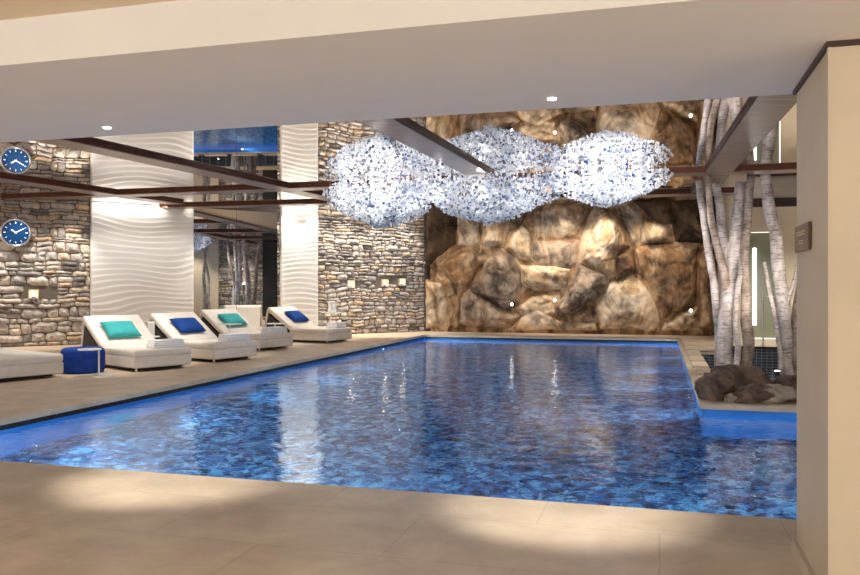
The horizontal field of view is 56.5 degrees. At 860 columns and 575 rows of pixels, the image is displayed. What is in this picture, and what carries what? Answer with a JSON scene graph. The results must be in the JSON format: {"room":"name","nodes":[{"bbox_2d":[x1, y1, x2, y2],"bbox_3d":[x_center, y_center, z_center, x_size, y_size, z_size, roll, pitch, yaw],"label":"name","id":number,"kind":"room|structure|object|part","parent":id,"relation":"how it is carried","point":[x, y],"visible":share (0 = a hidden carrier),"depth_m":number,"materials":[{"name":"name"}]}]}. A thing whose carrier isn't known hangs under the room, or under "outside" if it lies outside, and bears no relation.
{"room":"spa","nodes":[
{"label":"spa","id":0,"kind":"room"},
{"bbox_2d":[0,197,89,346],"bbox_3d":[-13.871,-0.414,19.591,10.465,4.035,0.117,0,0,-35],"label":"wall","id":1,"kind":"structure","parent":0,"point":[55,261],"depth_m":21.98,"materials":[{"name":"stone"}]},
{"bbox_2d":[0,218,33,246],"bbox_3d":[-11.085,-1.468,21.448,0.832,0.774,0.147,0,0,-35],"label":"wall clock","id":2,"kind":"object","parent":1,"relation":"attached to","point":[14,232],"visible":1,"depth_m":21.38,"materials":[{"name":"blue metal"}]},
{"bbox_2d":[28,289,38,298],"bbox_3d":[-10.791,0.177,21.764,0.250,0.250,0.110,0,0,-35],"label":"lamp","id":3,"kind":"object","parent":1,"relation":"attached to","point":[32,293],"visible":1,"depth_m":21.77,"materials":[{"name":"beige glass"}]},
{"bbox_2d":[0,0,176,19],"bbox_3d":[-9.485,-1.510,1.970,36.000,0.180,8.360,0,0,16],"label":"ceiling","id":4,"kind":"structure","parent":0,"point":[9,9],"depth_m":4.04,"materials":[{"name":"beige paint"}]},
{"bbox_2d":[277,207,279,306],"bbox_3d":[-4.904,-0.750,25.922,0.105,4.701,0.099,0,0,-35],"label":"wall strip","id":5,"kind":"object","parent":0,"point":[278,208],"visible":0.69,"depth_m":25.95,"materials":[{"name":"stone"}]},
{"bbox_2d":[208,207,430,330],"bbox_3d":[-9.043,-0.775,23.186,22.500,4.750,0.200,0,0,-35],"label":"wall","id":6,"kind":"structure","parent":0,"point":[259,209],"depth_m":25.75,"materials":[{"name":"brown"}]},
{"bbox_2d":[90,201,193,323],"bbox_3d":[-8.388,-0.412,23.429,2.921,4.025,0.158,0,0,-35],"label":"relief panel","id":7,"kind":"object","parent":6,"relation":"attached to","point":[142,256],"visible":0.74,"depth_m":23.32,"materials":[{"name":"white"}]},
{"bbox_2d":[194,209,276,330],"bbox_3d":[-6.070,-0.410,25.081,2.770,4.020,0.110,0,0,-35],"label":"wall mirror","id":8,"kind":"object","parent":6,"relation":"attached to","point":[235,251],"visible":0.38,"depth_m":25.09,"materials":[{"name":"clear mirror"}]},
{"bbox_3d":[-6.639,-0.470,24.686,1.373,3.900,0.040,0,0,-35],"label":"pane","id":9,"kind":"part","parent":8,"relation":"part of","materials":[{"name":"white mirror"}]},
{"bbox_3d":[-5.507,-0.470,25.484,1.373,3.900,0.040,0,0,-35],"label":"pane","id":10,"kind":"part","parent":8,"relation":"part of","materials":[{"name":"silver metal"}]},
{"bbox_2d":[280,206,317,325],"bbox_3d":[-4.305,-0.740,26.307,1.319,4.680,0.160,0,0,-35],"label":"relief panel","id":11,"kind":"object","parent":6,"relation":"attached to","point":[298,224],"visible":0.8,"depth_m":26.26,"materials":[{"name":"white"}]},
{"bbox_2d":[0,331,713,425],"bbox_3d":[-5.370,1.635,19.588,24.200,0.070,22.700,0,0,16],"label":"floor","id":12,"kind":"structure","parent":0,"point":[28,398],"depth_m":14.71,"materials":[{"name":"stone"}]},
{"bbox_2d":[0,347,62,380],"bbox_3d":[-7.884,1.377,14.501,2.438,0.446,1.220,0,0,35],"label":"sun lounger","id":13,"kind":"object","parent":12,"relation":"on","point":[14,364],"visible":1,"depth_m":13.88,"materials":[{"name":"beige fabric"}]},
{"bbox_3d":[-8.439,1.234,14.892,1.081,0.160,1.220,0,0,35],"label":"backrest","id":14,"kind":"part","parent":13,"relation":"part of","materials":[{"name":"beige fabric"}]},
{"bbox_2d":[0,350,62,365],"bbox_3d":[-7.460,1.255,14.202,1.400,0.150,1.220,0,0,35],"label":"seat cushion","id":15,"kind":"object","parent":13,"relation":"on","point":[15,357],"depth_m":13.96,"materials":[{"name":"beige fabric"}]},
{"bbox_2d":[60,346,104,373],"bbox_3d":[-6.550,1.355,15.100,0.787,0.489,0.787,0,0,0],"label":"pouf","id":16,"kind":"object","parent":12,"relation":"on","point":[74,361],"visible":0.86,"depth_m":14.77,"materials":[{"name":"fabric"}]},
{"bbox_2d":[77,348,111,376],"bbox_3d":[-6.050,1.354,14.450,0.601,0.492,0.400,0,0,0],"label":"side table","id":17,"kind":"object","parent":12,"relation":"on","point":[81,349],"visible":1,"depth_m":14.44,"materials":[{"name":"white paint"}]},
{"bbox_3d":[-5.980,1.355,14.450,0.031,0.470,0.032,0,0,0],"label":"post","id":18,"kind":"part","parent":17,"relation":"part of","materials":[{"name":"white metal"}]},
{"bbox_3d":[-5.929,1.592,14.450,0.360,0.016,0.360,0,0,0],"label":"plate","id":19,"kind":"part","parent":17,"relation":"part of","materials":[{"name":"white paint"}]},
{"bbox_2d":[81,315,190,371],"bbox_3d":[-6.033,1.094,16.290,2.400,1.011,1.220,0,0,43],"label":"sun lounger","id":20,"kind":"object","parent":12,"relation":"on","point":[132,353],"visible":0.68,"depth_m":15.82,"materials":[{"name":"beige fabric"}]},
{"bbox_3d":[-6.534,1.051,16.750,0.880,0.529,1.120,0,0,43],"label":"under frame","id":21,"kind":"part","parent":20,"relation":"part of","materials":[{"name":"black paint"}]},
{"bbox_3d":[-6.450,0.926,16.673,0.932,0.675,1.220,0,0,43],"label":"backrest","id":22,"kind":"part","parent":20,"relation":"part of","materials":[{"name":"beige fabric"}]},
{"bbox_2d":[99,321,141,337],"bbox_3d":[-6.389,0.863,16.536,0.431,0.334,0.720,0,0,43],"label":"pillow","id":23,"kind":"object","parent":20,"relation":"on","point":[114,329],"visible":1,"depth_m":16.43,"materials":[{"name":"teal fabric"}]},
{"bbox_2d":[103,344,190,357],"bbox_3d":[-5.664,1.255,15.953,1.400,0.150,1.220,0,0,43],"label":"seat cushion","id":24,"kind":"object","parent":20,"relation":"on","point":[111,350],"depth_m":15.55,"materials":[{"name":"beige fabric"}]},
{"bbox_2d":[146,338,184,347],"bbox_3d":[-5.226,1.103,15.814,0.660,0.153,0.360,0,0,-43],"label":"folded towel","id":25,"kind":"object","parent":20,"relation":"on","point":[155,343],"visible":1,"depth_m":15.67,"materials":[{"name":"white fabric"}]},
{"bbox_2d":[149,312,255,362],"bbox_3d":[-5.199,1.094,18.090,2.400,1.011,1.220,0,0,35],"label":"sun lounger","id":26,"kind":"object","parent":12,"relation":"on","point":[204,346],"visible":0.7,"depth_m":17.74,"materials":[{"name":"beige fabric"}]},
{"bbox_3d":[-5.755,1.051,18.482,0.880,0.529,1.120,0,0,35],"label":"under frame","id":27,"kind":"part","parent":26,"relation":"part of","materials":[{"name":"black paint"}]},
{"bbox_3d":[-5.661,0.926,18.416,0.932,0.675,1.220,0,0,35],"label":"backrest","id":28,"kind":"part","parent":26,"relation":"part of","materials":[{"name":"beige fabric"}]},
{"bbox_2d":[169,317,205,332],"bbox_3d":[-5.549,0.863,18.337,0.431,0.334,0.720,0,0,35],"label":"pillow","id":29,"kind":"object","parent":26,"relation":"on","point":[184,325],"visible":1,"depth_m":18.20,"materials":[{"name":"blue fabric"}]},
{"bbox_2d":[184,338,255,349],"bbox_3d":[-4.790,1.255,17.802,1.400,0.150,1.220,0,0,35],"label":"seat cushion","id":30,"kind":"object","parent":26,"relation":"on","point":[194,343],"depth_m":17.38,"materials":[{"name":"beige fabric"}]},
{"bbox_2d":[217,333,250,341],"bbox_3d":[-4.339,1.103,17.720,0.361,0.153,0.660,0,0,35],"label":"folded towel","id":31,"kind":"object","parent":26,"relation":"on","point":[231,337],"visible":1,"depth_m":17.53,"materials":[{"name":"white fabric"}]},
{"bbox_2d":[217,323,241,333],"bbox_3d":[-4.980,1.249,19.900,0.600,0.702,0.600,0,0,0],"label":"side table","id":32,"kind":"object","parent":12,"relation":"on","point":[229,324],"visible":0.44,"depth_m":19.89,"materials":[{"name":"white paint"}]},
{"bbox_2d":[199,309,292,350],"bbox_3d":[-4.924,1.094,21.171,2.400,1.011,1.220,0,0,33],"label":"sun lounger","id":33,"kind":"object","parent":12,"relation":"on","point":[264,341],"visible":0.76,"depth_m":20.94,"materials":[{"name":"beige fabric"}]},
{"bbox_3d":[-5.491,1.051,21.546,0.880,0.529,1.120,0,0,33],"label":"under frame","id":34,"kind":"part","parent":33,"relation":"part of","materials":[{"name":"black paint"}]},
{"bbox_3d":[-5.396,0.926,21.483,0.932,0.675,1.220,0,0,33],"label":"backrest","id":35,"kind":"part","parent":33,"relation":"part of","materials":[{"name":"beige fabric"}]},
{"bbox_2d":[217,313,247,325],"bbox_3d":[-5.281,0.863,21.407,0.431,0.334,0.720,0,0,34],"label":"pillow","id":36,"kind":"object","parent":33,"relation":"on","point":[228,317],"visible":0.88,"depth_m":21.30,"materials":[{"name":"teal fabric"}]},
{"bbox_2d":[224,331,292,339],"bbox_3d":[-4.507,1.255,20.895,1.400,0.150,1.220,0,0,33],"label":"seat cushion","id":37,"kind":"object","parent":33,"relation":"on","point":[254,335],"depth_m":20.54,"materials":[{"name":"beige fabric"}]},
{"bbox_2d":[261,326,287,333],"bbox_3d":[-4.053,1.103,20.825,0.361,0.153,0.660,0,0,29],"label":"folded towel","id":38,"kind":"object","parent":33,"relation":"on","point":[276,329],"visible":1,"depth_m":20.62,"materials":[{"name":"white fabric"}]},
{"bbox_2d":[264,306,351,342],"bbox_3d":[-3.663,1.094,23.852,2.400,1.011,1.220,0,0,28],"label":"sun lounger","id":39,"kind":"object","parent":12,"relation":"on","point":[306,331],"visible":0.81,"depth_m":23.45,"materials":[{"name":"beige fabric"}]},
{"bbox_3d":[-4.264,1.051,24.171,0.880,0.529,1.120,0,0,28],"label":"under frame","id":40,"kind":"part","parent":39,"relation":"part of","materials":[{"name":"white paint"}]},
{"bbox_3d":[-4.163,0.926,24.118,0.932,0.675,1.220,0,0,28],"label":"backrest","id":41,"kind":"part","parent":39,"relation":"part of","materials":[{"name":"beige fabric"}]},
{"bbox_2d":[284,310,309,321],"bbox_3d":[-4.013,0.863,24.106,0.431,0.334,0.720,0,0,28],"label":"pillow","id":42,"kind":"object","parent":39,"relation":"on","point":[296,316],"visible":1,"depth_m":23.94,"materials":[{"name":"blue fabric"}]},
{"bbox_2d":[290,326,351,333],"bbox_3d":[-3.222,1.255,23.617,1.400,0.150,1.220,0,0,28],"label":"seat cushion","id":43,"kind":"object","parent":39,"relation":"on","point":[293,329],"depth_m":23.21,"materials":[{"name":"beige fabric"}]},
{"bbox_2d":[326,322,345,327],"bbox_3d":[-2.762,1.103,23.591,0.361,0.153,0.660,0,0,19],"label":"folded towel","id":44,"kind":"object","parent":39,"relation":"on","point":[330,324],"visible":1,"depth_m":23.33,"materials":[{"name":"white fabric"}]},
{"bbox_2d":[320,312,340,321],"bbox_3d":[-3.200,1.199,25.800,0.680,0.802,0.680,0,0,0],"label":"side table","id":45,"kind":"object","parent":12,"relation":"on","point":[320,312],"visible":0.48,"depth_m":25.56,"materials":[{"name":"white paint"}]},
{"bbox_2d":[328,303,335,311],"bbox_3d":[-3.150,0.647,25.800,0.210,0.300,0.210,0,0,-35],"label":"table lamp","id":46,"kind":"object","parent":45,"relation":"on","point":[331,306],"visible":0.98,"depth_m":25.72,"materials":[{"name":"white paint"}]},
{"bbox_3d":[-6.200,1.339,17.700,0.440,0.522,0.440,0,0,0],"label":"side table","id":47,"kind":"object","parent":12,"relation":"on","visible":0},
{"bbox_2d":[145,322,154,335],"bbox_3d":[-6.200,0.917,17.720,0.168,0.320,0.168,0,0,-35],"label":"table lamp","id":48,"kind":"object","parent":47,"relation":"on","point":[150,325],"visible":0.66,"depth_m":17.67,"materials":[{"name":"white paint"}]},
{"bbox_3d":[7.542,1.608,22.367,2.179,0.008,4.983,0,0,0],"label":"trim","id":49,"kind":"structure","parent":12,"relation":"on","visible":0},
{"bbox_2d":[681,338,713,341],"bbox_3d":[7.990,1.577,23.950,0.880,0.053,1.430,0,0,16],"label":"stone slab","id":50,"kind":"object","parent":49,"relation":"on","point":[682,339],"visible":0.82,"depth_m":23.84,"materials":[{"name":"beige stone"}]},
{"bbox_2d":[682,341,714,345],"bbox_3d":[7.515,1.577,22.292,0.880,0.053,1.380,0,0,16],"label":"stone slab","id":51,"kind":"object","parent":49,"relation":"on","point":[693,343],"visible":0.67,"depth_m":22.14,"materials":[{"name":"beige stone"}]},
{"bbox_2d":[684,345,714,351],"bbox_3d":[7.060,1.577,20.706,0.880,0.053,1.280,0,0,16],"label":"stone slab","id":52,"kind":"object","parent":49,"relation":"on","point":[687,347],"visible":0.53,"depth_m":20.33,"materials":[{"name":"beige stone"}]},
{"bbox_2d":[318,204,424,333],"bbox_3d":[-1.974,-0.748,27.981,4.420,4.704,0.118,0,0,-35],"label":"wall","id":53,"kind":"structure","parent":0,"point":[348,248],"depth_m":27.95,"materials":[{"name":"stone"}]},
{"bbox_2d":[347,280,354,287],"bbox_3d":[-2.719,-0.120,27.457,0.250,0.250,0.110,0,0,-35],"label":"lamp","id":54,"kind":"object","parent":53,"relation":"attached to","point":[350,283],"visible":1,"depth_m":27.47,"materials":[{"name":"beige glass"}]},
{"bbox_2d":[381,279,388,286],"bbox_3d":[-1.595,-0.159,28.249,0.250,0.250,0.110,0,0,-35],"label":"lamp","id":55,"kind":"object","parent":53,"relation":"attached to","point":[384,282],"visible":1,"depth_m":28.25,"materials":[{"name":"beige glass"}]},
{"bbox_2d":[398,278,405,284],"bbox_3d":[-1.009,-0.197,28.662,0.250,0.250,0.110,0,0,-35],"label":"lamp","id":56,"kind":"object","parent":53,"relation":"attached to","point":[401,281],"visible":1,"depth_m":28.67,"materials":[{"name":"beige glass"}]},
{"bbox_2d":[0,97,796,204],"bbox_3d":[-3.153,-2.455,14.984,31.000,0.050,16.470,0,0,16],"label":"ceiling","id":57,"kind":"structure","parent":0,"point":[677,135],"depth_m":14.09,"materials":[{"name":"brown wood"}]},
{"bbox_2d":[0,175,183,204],"bbox_3d":[-10.096,-2.391,15.976,0.556,0.072,14.637,0,0,23],"label":"ceiling beam","id":58,"kind":"structure","parent":57,"relation":"attached to","point":[7,179],"depth_m":19.23,"materials":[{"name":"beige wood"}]},
{"bbox_3d":[-10.585,-2.361,14.837,0.516,0.012,12.150,0,0,23],"label":"underside panel","id":59,"kind":"part","parent":58,"relation":"part of","materials":[{"name":"beige wood"}]},
{"bbox_3d":[-7.598,-2.361,21.793,0.516,0.012,1.969,0,0,23],"label":"underside panel","id":60,"kind":"part","parent":58,"relation":"part of","materials":[{"name":"white paint"}]},
{"bbox_2d":[35,138,347,202],"bbox_3d":[-5.192,-2.391,15.116,0.557,0.072,15.631,0,0,22],"label":"ceiling beam","id":61,"kind":"structure","parent":57,"relation":"attached to","point":[72,143],"depth_m":15.32,"materials":[{"name":"brown wood"}]},
{"bbox_3d":[-5.843,-2.361,13.477,0.517,0.012,12.098,0,0,22],"label":"underside panel","id":62,"kind":"part","parent":61,"relation":"part of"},
{"bbox_3d":[-2.864,-2.361,20.982,0.517,0.012,3.004,0,0,22],"label":"underside panel","id":63,"kind":"part","parent":61,"relation":"part of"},
{"bbox_2d":[0,166,796,199],"bbox_3d":[-0.363,-2.391,18.439,22.942,0.072,0.550,0,0,16],"label":"ceiling beam","id":64,"kind":"structure","parent":57,"relation":"attached to","point":[780,169],"depth_m":19.37,"materials":[{"name":"brown wood"}]},
{"bbox_2d":[359,118,529,194],"bbox_3d":[0.021,-2.391,13.689,0.560,0.072,15.658,0,0,18],"label":"ceiling beam","id":65,"kind":"structure","parent":57,"relation":"attached to","point":[399,129],"depth_m":13.27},
{"bbox_3d":[-0.540,-2.361,11.956,0.520,0.012,12.013,0,0,18],"label":"underside panel","id":66,"kind":"part","parent":65,"relation":"part of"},
{"bbox_2d":[159,190,733,208],"bbox_3d":[0.035,-2.391,21.980,16.371,0.072,0.568,0,0,13],"label":"ceiling beam","id":67,"kind":"structure","parent":57,"relation":"attached to","point":[724,192],"depth_m":22.71,"materials":[{"name":"brown wood"}]},
{"bbox_2d":[322,164,673,228],"bbox_3d":[1.159,-1.882,17.316,7.909,1.115,1.919,0,0,20],"label":"glass chandelier","id":68,"kind":"object","parent":57,"relation":"hanging from","point":[444,196],"visible":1,"depth_m":16.98,"materials":[{"name":"white glass"}]},
{"bbox_2d":[691,94,796,192],"bbox_3d":[4.908,-2.391,12.288,0.560,0.072,15.662,0,0,14],"label":"ceiling beam","id":69,"kind":"structure","parent":57,"relation":"attached to","point":[761,114],"depth_m":12.08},
{"bbox_3d":[6.409,-2.361,18.390,0.520,0.012,3.090,0,0,14],"label":"underside panel","id":70,"kind":"part","parent":69,"relation":"part of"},
{"bbox_3d":[4.473,-2.361,10.519,0.520,0.012,12.016,0,0,14],"label":"underside panel","id":71,"kind":"part","parent":69,"relation":"part of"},
{"bbox_2d":[0,338,796,519],"bbox_3d":[1.270,1.735,15.790,14.074,0.001,22.966,0,0,0],"label":"pool water","id":72,"kind":"object","parent":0,"point":[621,424],"visible":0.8,"depth_m":9.51,"materials":[{"name":"blue liquid"}]},
{"bbox_2d":[0,461,801,574],"bbox_3d":[-9.135,1.775,3.191,36.000,0.350,10.900,0,0,16],"label":"floor","id":73,"kind":"structure","parent":0,"point":[55,519],"depth_m":5.25,"materials":[{"name":"stone"}]},
{"bbox_2d":[0,0,859,142],"bbox_3d":[-8.079,-2.090,6.873,36.000,1.820,1.840,0,0,16],"label":"ceiling","id":74,"kind":"structure","parent":0,"point":[179,65],"depth_m":4.16,"materials":[{"name":"white paint"}]},
{"bbox_2d":[546,97,557,99],"bbox_3d":[0.760,-1.176,4.981,0.076,0.010,0.076,0,0,0],"label":"recessed light","id":75,"kind":"object","parent":74,"relation":"in","point":[547,98],"visible":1,"depth_m":4.96,"materials":[{"name":"white paint"}]},
{"bbox_2d":[425,196,716,335],"bbox_3d":[4.580,-0.750,27.573,10.160,4.700,0.979,0,0,16],"label":"wall","id":76,"kind":"structure","parent":0,"point":[638,266],"depth_m":27.53,"materials":[{"name":"brown stone"}]},
{"bbox_2d":[424,337,796,416],"bbox_3d":[3.268,2.510,15.790,13.020,1.680,20.160,0,0,16],"label":"wall","id":77,"kind":"structure","parent":0,"point":[737,412],"depth_m":10.88,"materials":[{"name":"tile"}]},
{"bbox_2d":[0,337,423,429],"bbox_3d":[-2.983,1.715,17.552,0.020,0.090,20.100,0,0,16],"label":"trim","id":78,"kind":"structure","parent":77,"relation":"attached to","point":[30,421],"depth_m":12.94,"materials":[{"name":"black tile"}]},
{"bbox_2d":[425,337,676,342],"bbox_3d":[3.784,1.715,26.113,8.200,0.090,0.020,0,0,16],"label":"trim","id":79,"kind":"structure","parent":77,"relation":"attached to","point":[425,337],"depth_m":26.04,"materials":[{"name":"blue tile"}]},
{"bbox_2d":[682,351,696,385],"bbox_3d":[5.578,1.640,16.735,0.420,0.060,6.950,0,0,16],"label":"strip","id":80,"kind":"object","parent":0,"point":[690,369],"visible":0.36,"depth_m":15.97,"materials":[{"name":"stone"}]},
{"bbox_3d":[5.619,1.608,16.750,2.142,0.008,6.702,0,0,0],"label":"trim","id":81,"kind":"structure","parent":80,"relation":"on","visible":0},
{"bbox_2d":[686,350,701,355],"bbox_3d":[6.326,1.577,19.199,0.300,0.053,1.280,0,0,16],"label":"stone slab","id":82,"kind":"object","parent":81,"relation":"on","point":[689,352],"visible":0.82,"depth_m":19.08,"materials":[{"name":"beige stone"}]},
{"bbox_2d":[688,355,704,361],"bbox_3d":[5.899,1.577,17.709,0.300,0.053,1.180,0,0,16],"label":"stone slab","id":83,"kind":"object","parent":81,"relation":"on","point":[691,357],"visible":0.86,"depth_m":17.47,"materials":[{"name":"beige stone"}]},
{"bbox_2d":[691,361,708,367],"bbox_3d":[5.500,1.577,16.316,0.300,0.053,1.080,0,0,16],"label":"stone slab","id":84,"kind":"object","parent":81,"relation":"on","point":[700,364],"visible":0.89,"depth_m":16.10,"materials":[{"name":"beige stone"}]},
{"bbox_2d":[694,367,710,375],"bbox_3d":[5.114,1.577,14.970,0.300,0.053,1.080,0,0,16],"label":"stone slab","id":85,"kind":"object","parent":81,"relation":"on","point":[698,371],"visible":0.69,"depth_m":14.94,"materials":[{"name":"beige stone"}]},
{"bbox_2d":[701,354,713,368],"bbox_3d":[7.019,1.945,19.947,0.620,0.550,0.020,0,0,16],"label":"wall","id":86,"kind":"structure","parent":0,"point":[709,359],"depth_m":19.95,"materials":[{"name":"tile"}]},
{"bbox_2d":[713,196,715,334],"bbox_3d":[4.042,-0.750,28.827,12.000,4.900,0.150,0,0,16],"label":"wall","id":87,"kind":"structure","parent":0,"point":[713,196],"depth_m":27.14,"materials":[{"name":"beige paint"}]},
{"bbox_2d":[716,195,728,297],"bbox_3d":[9.175,-0.750,25.144,0.100,4.700,4.000,0,0,16],"label":"wall","id":88,"kind":"structure","parent":0,"point":[717,267],"depth_m":25.05,"materials":[{"name":"beige paint"}]},
{"bbox_2d":[725,195,741,337],"bbox_3d":[8.882,-0.750,23.252,0.580,4.700,0.200,0,0,16],"label":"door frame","id":89,"kind":"structure","parent":88,"relation":"attached to","point":[731,197],"depth_m":23.20,"materials":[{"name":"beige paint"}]},
{"bbox_2d":[693,383,778,411],"bbox_3d":[4.548,1.640,12.089,1.000,0.060,2.550,0,0,16],"label":"deck","id":90,"kind":"object","parent":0,"point":[703,404],"visible":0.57,"depth_m":10.91,"materials":[{"name":"stone"}]},
{"bbox_2d":[694,374,733,400],"bbox_3d":[4.074,1.439,11.566,0.502,0.383,0.609,0,0,0],"label":"rock","id":91,"kind":"object","parent":90,"relation":"on","point":[711,388],"visible":0.91,"depth_m":11.35,"materials":[{"name":"stone"}]},
{"bbox_2d":[724,393,736,402],"bbox_3d":[4.230,1.557,11.249,0.187,0.147,0.202,0,0,24],"label":"rock","id":92,"kind":"object","parent":90,"relation":"on","point":[730,398],"visible":0.83,"depth_m":11.18,"materials":[{"name":"stone"}]},
{"bbox_2d":[694,364,773,393],"bbox_3d":[4.450,1.372,11.690,1.149,0.516,0.728,0,0,0],"label":"rock","id":93,"kind":"object","parent":90,"relation":"on","point":[741,375],"visible":0.51,"depth_m":11.53,"materials":[{"name":"stone"}]},
{"bbox_2d":[726,383,774,403],"bbox_3d":[4.510,1.481,11.254,0.712,0.298,0.469,0,0,0],"label":"rock","id":94,"kind":"object","parent":90,"relation":"on","point":[753,393],"visible":0.84,"depth_m":11.09,"materials":[{"name":"stone"}]},
{"bbox_2d":[761,384,796,403],"bbox_3d":[4.825,1.491,11.257,0.667,0.279,0.468,0,0,0],"label":"rock","id":95,"kind":"object","parent":90,"relation":"on","point":[782,394],"visible":0.77,"depth_m":11.09,"materials":[{"name":"grey stone"}]},
{"bbox_2d":[733,338,776,346],"bbox_3d":[12.034,1.845,20.382,8.780,0.750,3.580,0,0,16],"label":"floor","id":96,"kind":"structure","parent":0,"point":[768,342],"depth_m":21.38,"materials":[{"name":"beige stone"}]},
{"bbox_2d":[760,296,774,346],"bbox_3d":[8.528,0.840,19.921,0.555,1.260,0.120,0,0,16],"label":"handrail","id":97,"kind":"object","parent":96,"relation":"on","point":[762,345],"visible":0.7,"depth_m":19.96,"materials":[{"name":"silver metal"}]},
{"bbox_3d":[8.319,0.855,19.980,0.120,1.230,0.120,0,0,16],"label":"post","id":98,"kind":"part","parent":97,"relation":"part of","materials":[{"name":"silver metal"}]},
{"bbox_2d":[751,206,780,231],"bbox_3d":[9.603,-2.350,23.045,0.920,1.500,0.200,0,0,16],"label":"lintel","id":99,"kind":"object","parent":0,"point":[759,224],"visible":0.14,"depth_m":22.97,"materials":[{"name":"beige paint"}]},
{"bbox_2d":[753,187,796,207],"bbox_3d":[9.876,-2.185,18.972,4.150,0.470,0.040,0,0,16],"label":"wall","id":100,"kind":"structure","parent":0,"point":[781,192],"depth_m":19.34,"materials":[{"name":"beige paint"}]},
{"bbox_2d":[753,197,796,207],"bbox_3d":[9.851,-2.055,18.886,4.150,0.210,0.140,0,0,16],"label":"trim","id":101,"kind":"structure","parent":100,"relation":"attached to","point":[786,201],"depth_m":19.23,"materials":[{"name":"brown wood"}]},
{"bbox_2d":[776,401,796,412],"bbox_3d":[7.335,1.640,11.290,4.800,0.060,2.550,0,0,16],"label":"floor","id":102,"kind":"structure","parent":0,"point":[791,407],"depth_m":10.73,"materials":[{"name":"stone"}]},
{"bbox_2d":[774,375,796,401],"bbox_3d":[5.144,1.430,11.400,0.535,0.400,0.528,0,0,39],"label":"rock","id":103,"kind":"object","parent":102,"relation":"on","point":[786,380],"visible":0.31,"depth_m":11.24,"materials":[{"name":"stone"}]},
{"bbox_2d":[781,207,796,312],"bbox_3d":[13.410,-0.815,21.954,7.000,4.570,0.200,0,0,16],"label":"wall","id":104,"kind":"structure","parent":0,"point":[788,214],"depth_m":22.77,"materials":[{"name":"beige paint"}]},
{"bbox_2d":[749,232,775,337],"bbox_3d":[9.678,-0.065,23.305,0.920,3.070,0.060,0,0,16],"label":"door","id":105,"kind":"structure","parent":104,"relation":"in","point":[760,241],"depth_m":23.28,"materials":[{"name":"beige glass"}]},
{"bbox_2d":[753,248,755,324],"bbox_3d":[9.457,-0.025,23.314,0.090,2.250,0.035,0,0,16],"label":"light strip","id":106,"kind":"object","parent":105,"relation":"attached to","point":[754,249],"visible":0.86,"depth_m":23.30,"materials":[{"name":"white plastic"}]},
{"bbox_2d":[797,45,859,574],"bbox_3d":[3.091,0.223,4.018,2.150,2.755,0.970,0,0,16],"label":"wall","id":107,"kind":"structure","parent":0,"point":[845,60],"depth_m":3.84,"materials":[{"name":"painted plaster"}]},
{"bbox_2d":[795,222,810,252],"bbox_3d":[2.103,-0.280,4.520,0.020,0.150,0.442,0,0,16],"label":"wall sign","id":108,"kind":"object","parent":107,"relation":"attached to","point":[802,232],"visible":1,"depth_m":4.44,"materials":[{"name":"brown wood"}]},
{"bbox_2d":[792,539,814,574],"bbox_3d":[3.079,1.555,4.021,2.175,0.090,1.020,0,0,16],"label":"baseboard","id":109,"kind":"structure","parent":107,"relation":"attached to","point":[799,556],"depth_m":4.51,"materials":[{"name":"stone"}]},
{"bbox_2d":[793,39,859,94],"bbox_3d":[3.091,-1.168,4.018,2.190,0.024,1.010,0,0,16],"label":"trim","id":110,"kind":"structure","parent":107,"relation":"attached to","point":[852,42],"depth_m":3.99,"materials":[{"name":"brown wood"}]},
{"bbox_2d":[827,47,830,574],"bbox_3d":[1.924,0.177,3.860,0.012,2.665,0.038,0,0,16],"label":"trim","id":111,"kind":"structure","parent":107,"relation":"attached to","point":[828,48],"depth_m":3.84,"materials":[{"name":"stone"}]},
{"bbox_3d":[7.714,2.285,16.149,5.946,0.130,7.969,0,0,0],"label":"floor","id":112,"kind":"structure","parent":0,"visible":0},
{"bbox_2d":[695,175,754,366],"bbox_3d":[6.262,-0.093,16.962,1.115,4.625,0.672,0,0,0],"label":"birch tree","id":113,"kind":"object","parent":112,"relation":"on","point":[732,252],"visible":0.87,"depth_m":16.81,"materials":[{"name":"white plant"}]},
{"bbox_2d":[732,346,777,378],"bbox_3d":[8.898,1.833,19.315,3.300,0.775,0.100,0,0,16],"label":"tiled wall","id":114,"kind":"structure","parent":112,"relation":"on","point":[765,358],"depth_m":19.50,"materials":[{"name":"black"}]},
{"bbox_2d":[774,370,779,376],"bbox_3d":[6.766,1.921,15.600,0.100,0.599,0.100,0,0,0],"label":"uplight","id":115,"kind":"object","parent":112,"relation":"on","point":[776,372],"visible":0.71,"depth_m":15.56,"materials":[{"name":"black paint"}]},
{"bbox_2d":[760,174,796,375],"bbox_3d":[7.618,0.018,16.950,1.324,4.854,0.409,0,0,-13],"label":"birch tree","id":116,"kind":"object","parent":112,"relation":"on","point":[785,322],"visible":0.59,"depth_m":16.79,"materials":[{"name":"white plant"}]}
]}

